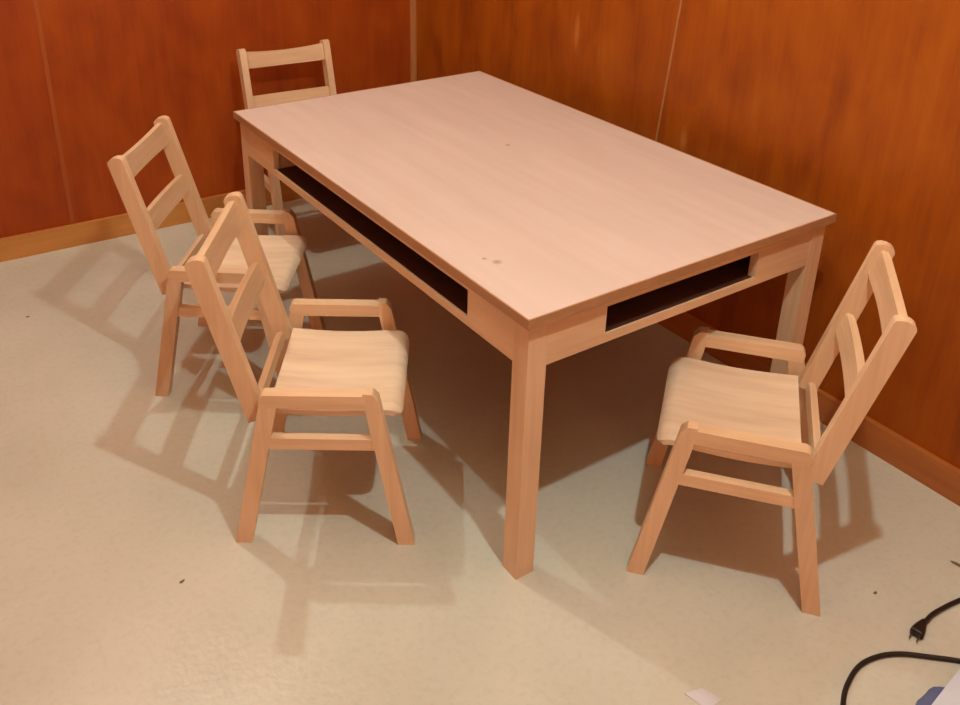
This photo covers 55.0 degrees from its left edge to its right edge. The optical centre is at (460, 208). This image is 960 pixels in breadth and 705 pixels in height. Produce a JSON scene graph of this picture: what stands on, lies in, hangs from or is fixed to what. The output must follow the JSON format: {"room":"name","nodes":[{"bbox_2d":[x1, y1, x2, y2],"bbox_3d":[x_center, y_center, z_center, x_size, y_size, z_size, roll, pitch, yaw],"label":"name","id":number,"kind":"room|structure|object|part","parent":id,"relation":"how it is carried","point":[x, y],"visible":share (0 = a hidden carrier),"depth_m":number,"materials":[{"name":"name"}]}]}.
{"room":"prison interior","nodes":[
{"label":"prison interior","id":0,"kind":"room"},
{"bbox_2d":[0,0,409,237],"bbox_3d":[-1.574,-0.886,2.279,3.314,2.350,0.060,-13,28,-30],"label":"wall","id":1,"kind":"structure","parent":0,"point":[116,67],"depth_m":2.89,"materials":[{"name":"brown wood"}]},
{"bbox_2d":[33,0,74,223],"bbox_3d":[-1.203,-0.993,2.448,0.012,2.278,0.002,-14,28,-31],"label":"trim","id":2,"kind":"structure","parent":1,"relation":"attached to","point":[35,2],"depth_m":2.76,"materials":[{"name":"brown wood"}]},
{"bbox_2d":[0,182,302,261],"bbox_3d":[-1.578,0.170,2.706,3.298,0.072,0.014,-13,28,-30],"label":"baseboard","id":3,"kind":"structure","parent":1,"relation":"attached to","point":[87,232],"depth_m":2.93,"materials":[{"name":"brown wood"}]},
{"bbox_2d":[0,198,959,704],"bbox_3d":[-0.422,0.931,1.173,3.311,0.050,4.248,-14,28,-31],"label":"floor","id":4,"kind":"structure","parent":0,"point":[115,493],"depth_m":1.78,"materials":[{"name":"plastic"}]},
{"bbox_2d":[107,116,324,396],"bbox_3d":[-0.565,0.111,2.231,0.388,0.595,0.350,2,24,2],"label":"chair","id":5,"kind":"object","parent":4,"relation":"on","point":[285,255],"visible":0.82,"depth_m":2.17,"materials":[{"name":"brown wood"}]},
{"bbox_3d":[-0.705,0.042,2.056,0.117,0.331,0.021,2,24,2],"label":"post","id":6,"kind":"part","parent":5,"relation":"part of","materials":[{"name":"brown wood"}]},
{"bbox_3d":[-0.733,-0.132,2.134,0.032,0.057,0.264,2,24,2],"label":"rail","id":7,"kind":"part","parent":5,"relation":"part of","materials":[{"name":"brown wood"}]},
{"bbox_3d":[-0.676,0.301,2.144,0.097,0.315,0.026,2,24,2],"label":"leg","id":8,"kind":"part","parent":5,"relation":"part of","materials":[{"name":"brown wood"}]},
{"bbox_3d":[-0.690,-0.070,2.311,0.117,0.331,0.021,2,24,2],"label":"post","id":9,"kind":"part","parent":5,"relation":"part of","materials":[{"name":"brown wood"}]},
{"bbox_3d":[-0.665,0.126,2.243,0.018,0.022,0.264,2,24,2],"label":"cross rail","id":10,"kind":"part","parent":5,"relation":"part of","materials":[{"name":"brown wood"}]},
{"bbox_3d":[-0.659,0.171,2.439,0.097,0.315,0.026,2,24,2],"label":"leg","id":11,"kind":"part","parent":5,"relation":"part of","materials":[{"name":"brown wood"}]},
{"bbox_3d":[-0.560,0.150,2.070,0.191,0.027,0.025,2,24,2],"label":"rail","id":12,"kind":"part","parent":5,"relation":"part of","materials":[{"name":"brown wood"}]},
{"bbox_3d":[-0.517,0.131,2.237,0.247,0.025,0.279,2,24,2],"label":"seat","id":13,"kind":"part","parent":5,"relation":"part of","materials":[{"name":"brown wood"}]},
{"bbox_3d":[-0.543,0.019,2.367,0.191,0.027,0.025,2,24,2],"label":"rail","id":14,"kind":"part","parent":5,"relation":"part of","materials":[{"name":"brown wood"}]},
{"bbox_3d":[-0.428,0.296,2.127,0.092,0.346,0.026,2,24,2],"label":"leg","id":15,"kind":"part","parent":5,"relation":"part of","materials":[{"name":"brown wood"}]},
{"bbox_3d":[-0.410,0.166,2.422,0.092,0.346,0.026,2,24,2],"label":"leg","id":16,"kind":"part","parent":5,"relation":"part of","materials":[{"name":"brown wood"}]},
{"bbox_2d":[236,39,336,234],"bbox_3d":[-0.479,-0.188,2.917,0.350,0.595,0.388,-12,27,-28],"label":"chair","id":17,"kind":"object","parent":4,"relation":"on","point":[246,61],"visible":0.29,"depth_m":2.94,"materials":[{"name":"brown wood"}]},
{"bbox_3d":[-0.666,-0.331,2.905,0.021,0.331,0.117,-12,27,-28],"label":"post","id":18,"kind":"part","parent":17,"relation":"part of","materials":[{"name":"brown wood"}]},
{"bbox_3d":[-0.547,0.009,2.775,0.026,0.346,0.092,-12,27,-28],"label":"leg","id":19,"kind":"part","parent":17,"relation":"part of","materials":[{"name":"brown wood"}]},
{"bbox_3d":[-0.562,-0.487,2.949,0.264,0.057,0.033,-12,27,-28],"label":"rail","id":20,"kind":"part","parent":17,"relation":"part of","materials":[{"name":"brown wood"}]},
{"bbox_3d":[-0.424,-0.383,3.035,0.021,0.331,0.117,-12,27,-28],"label":"post","id":21,"kind":"part","parent":17,"relation":"part of","materials":[{"name":"brown wood"}]},
{"bbox_2d":[184,192,421,544],"bbox_3d":[-0.277,0.302,1.809,0.388,0.595,0.350,1,24,0],"label":"chair","id":22,"kind":"object","parent":4,"relation":"on","point":[322,372],"visible":1,"depth_m":1.75,"materials":[{"name":"brown wood"}]},
{"bbox_3d":[-0.446,0.062,1.704,0.032,0.057,0.264,1,24,0],"label":"rail","id":23,"kind":"part","parent":22,"relation":"part of","materials":[{"name":"brown wood"}]},
{"bbox_3d":[-0.410,0.235,1.628,0.117,0.331,0.021,1,24,0],"label":"post","id":24,"kind":"part","parent":22,"relation":"part of","materials":[{"name":"brown wood"}]},
{"bbox_3d":[-0.380,0.493,1.717,0.097,0.315,0.026,1,24,0],"label":"leg","id":25,"kind":"part","parent":22,"relation":"part of","materials":[{"name":"brown wood"}]},
{"bbox_3d":[-0.410,0.123,1.883,0.117,0.331,0.021,1,24,0],"label":"post","id":26,"kind":"part","parent":22,"relation":"part of","materials":[{"name":"brown wood"}]},
{"bbox_3d":[-0.377,0.319,1.817,0.018,0.022,0.264,1,24,0],"label":"cross rail","id":27,"kind":"part","parent":22,"relation":"part of","materials":[{"name":"brown wood"}]},
{"bbox_3d":[-0.380,0.364,2.013,0.097,0.315,0.026,1,24,0],"label":"leg","id":28,"kind":"part","parent":22,"relation":"part of","materials":[{"name":"brown wood"}]},
{"bbox_3d":[-0.264,0.340,1.648,0.191,0.027,0.025,1,24,0],"label":"rail","id":29,"kind":"part","parent":22,"relation":"part of","materials":[{"name":"brown wood"}]},
{"bbox_3d":[-0.264,0.209,1.946,0.191,0.027,0.025,1,24,0],"label":"rail","id":30,"kind":"part","parent":22,"relation":"part of","materials":[{"name":"brown wood"}]},
{"bbox_3d":[-0.230,0.321,1.817,0.247,0.025,0.279,1,24,0],"label":"seat","id":31,"kind":"part","parent":22,"relation":"part of","materials":[{"name":"brown wood"}]},
{"bbox_3d":[-0.132,0.483,1.712,0.092,0.346,0.026,1,24,0],"label":"leg","id":32,"kind":"part","parent":22,"relation":"part of","materials":[{"name":"brown wood"}]},
{"bbox_3d":[-0.131,0.353,2.008,0.092,0.346,0.026,1,24,0],"label":"leg","id":33,"kind":"part","parent":22,"relation":"part of","materials":[{"name":"brown wood"}]},
{"bbox_2d":[233,71,836,579],"bbox_3d":[0.079,0.135,2.246,0.786,0.560,1.258,-14,28,-31],"label":"table","id":34,"kind":"object","parent":4,"relation":"on","point":[553,231],"visible":0.94,"depth_m":1.88,"materials":[{"name":"brown wood"}]},
{"bbox_3d":[-0.554,0.016,2.515,0.040,0.542,0.040,-14,28,-31],"label":"leg","id":35,"kind":"part","parent":34,"relation":"part of","materials":[{"name":"brown wood"}]},
{"bbox_2d":[277,153,750,331],"bbox_3d":[0.082,-0.066,2.158,0.750,0.084,1.222,-14,28,-31],"label":"shelf","id":36,"kind":"object","parent":34,"relation":"on","point":[644,308],"depth_m":1.75,"materials":[{"name":"brown wood"}]},
{"bbox_3d":[0.112,0.424,1.612,0.040,0.542,0.040,-14,28,-31],"label":"leg","id":37,"kind":"part","parent":34,"relation":"part of","materials":[{"name":"brown wood"}]},
{"bbox_3d":[0.711,0.271,1.985,0.040,0.542,0.040,-14,28,-31],"label":"leg","id":38,"kind":"part","parent":34,"relation":"part of","materials":[{"name":"brown wood"}]},
{"bbox_2d":[684,688,720,704],"bbox_3d":[0.389,0.783,1.479,0.050,0.002,0.031,21,30,37],"label":"paper scrap","id":39,"kind":"object","parent":4,"relation":"on","point":[701,696],"visible":1,"depth_m":1.48,"materials":[{"name":"white paper"}]},
{"bbox_2d":[626,240,916,616],"bbox_3d":[0.549,0.364,1.701,0.388,0.595,0.350,8,25,15],"label":"chair","id":40,"kind":"object","parent":4,"relation":"on","point":[766,418],"visible":1,"depth_m":1.64,"materials":[{"name":"brown wood"}]},
{"bbox_3d":[0.359,0.520,1.648,0.092,0.346,0.026,8,25,15],"label":"leg","id":41,"kind":"part","parent":40,"relation":"part of","materials":[{"name":"brown wood"}]},
{"bbox_3d":[0.453,0.398,1.931,0.092,0.346,0.026,8,25,15],"label":"leg","id":42,"kind":"part","parent":40,"relation":"part of","materials":[{"name":"brown wood"}]},
{"bbox_3d":[0.504,0.376,1.721,0.247,0.025,0.279,8,25,15],"label":"seat","id":43,"kind":"part","parent":40,"relation":"part of","materials":[{"name":"brown wood"}]},
{"bbox_3d":[0.490,0.397,1.550,0.191,0.027,0.025,8,25,15],"label":"rail","id":44,"kind":"part","parent":40,"relation":"part of","materials":[{"name":"brown wood"}]},
{"bbox_3d":[0.585,0.274,1.835,0.191,0.027,0.025,8,25,15],"label":"rail","id":45,"kind":"part","parent":40,"relation":"part of","materials":[{"name":"brown wood"}]},
{"bbox_3d":[0.691,0.445,1.873,0.097,0.315,0.026,8,25,15],"label":"leg","id":46,"kind":"part","parent":40,"relation":"part of","materials":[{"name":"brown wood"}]},
{"bbox_3d":[0.596,0.567,1.589,0.097,0.315,0.026,8,25,15],"label":"leg","id":47,"kind":"part","parent":40,"relation":"part of","materials":[{"name":"brown wood"}]},
{"bbox_3d":[0.645,0.396,1.683,0.018,0.022,0.264,8,25,15],"label":"cross rail","id":48,"kind":"part","parent":40,"relation":"part of","materials":[{"name":"brown wood"}]},
{"bbox_3d":[0.722,0.209,1.735,0.117,0.331,0.021,8,25,15],"label":"post","id":49,"kind":"part","parent":40,"relation":"part of","materials":[{"name":"brown wood"}]},
{"bbox_3d":[0.640,0.315,1.490,0.117,0.331,0.021,8,25,15],"label":"post","id":50,"kind":"part","parent":40,"relation":"part of","materials":[{"name":"brown wood"}]},
{"bbox_3d":[0.719,0.150,1.551,0.033,0.057,0.264,8,25,15],"label":"rail","id":51,"kind":"part","parent":40,"relation":"part of","materials":[{"name":"brown wood"}]},
{"bbox_2d":[840,651,959,704],"bbox_3d":[0.728,0.778,1.496,0.422,0.008,0.140,-9,26,-22],"label":"cable","id":52,"kind":"object","parent":4,"relation":"on","point":[878,656],"visible":1,"depth_m":1.54,"materials":[{"name":"black rubber"}]},
{"bbox_2d":[916,687,944,704],"bbox_3d":[0.761,0.794,1.456,0.107,0.012,0.070,-18,30,-36],"label":"folded cloth","id":53,"kind":"object","parent":4,"relation":"on","point":[932,693],"visible":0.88,"depth_m":1.48,"materials":[{"name":"blue fabric"}]},
{"bbox_2d":[909,597,959,641],"bbox_3d":[0.947,0.705,1.660,0.389,0.017,0.054,-8,25,-19],"label":"power cord","id":54,"kind":"object","parent":4,"relation":"on","point":[918,630],"visible":1,"depth_m":1.61,"materials":[{"name":"black plastic"}]},
{"bbox_2d":[932,669,959,704],"bbox_3d":[0.852,0.789,1.451,0.210,0.011,0.150,-18,30,-37],"label":"paper sheet","id":55,"kind":"object","parent":4,"relation":"on","point":[950,695],"visible":1,"depth_m":1.47,"materials":[{"name":"white paper"}]},
{"bbox_2d":[416,0,959,468],"bbox_3d":[1.008,-0.518,1.545,0.060,2.350,4.208,-14,28,-31],"label":"wall","id":56,"kind":"structure","parent":0,"point":[850,109],"depth_m":2.04,"materials":[{"name":"brown wood"}]},
{"bbox_2d":[410,0,416,81],"bbox_3d":[-0.159,-1.239,3.050,0.017,2.278,0.017,-14,28,-31],"label":"trim","id":57,"kind":"structure","parent":56,"relation":"attached to","point":[413,35],"depth_m":3.33,"materials":[{"name":"brown wood"}]},
{"bbox_2d":[655,0,682,141],"bbox_3d":[0.561,-0.803,2.087,0.002,2.278,0.215,-14,28,-31],"label":"trim","id":58,"kind":"structure","parent":56,"relation":"attached to","point":[681,1],"depth_m":2.33,"materials":[{"name":"brown wood"}]},
{"bbox_2d":[657,312,959,505],"bbox_3d":[0.975,0.543,1.962,0.014,0.072,4.148,-14,28,-31],"label":"baseboard","id":59,"kind":"structure","parent":56,"relation":"attached to","point":[915,461],"depth_m":2.02,"materials":[{"name":"brown wood"}]}
]}

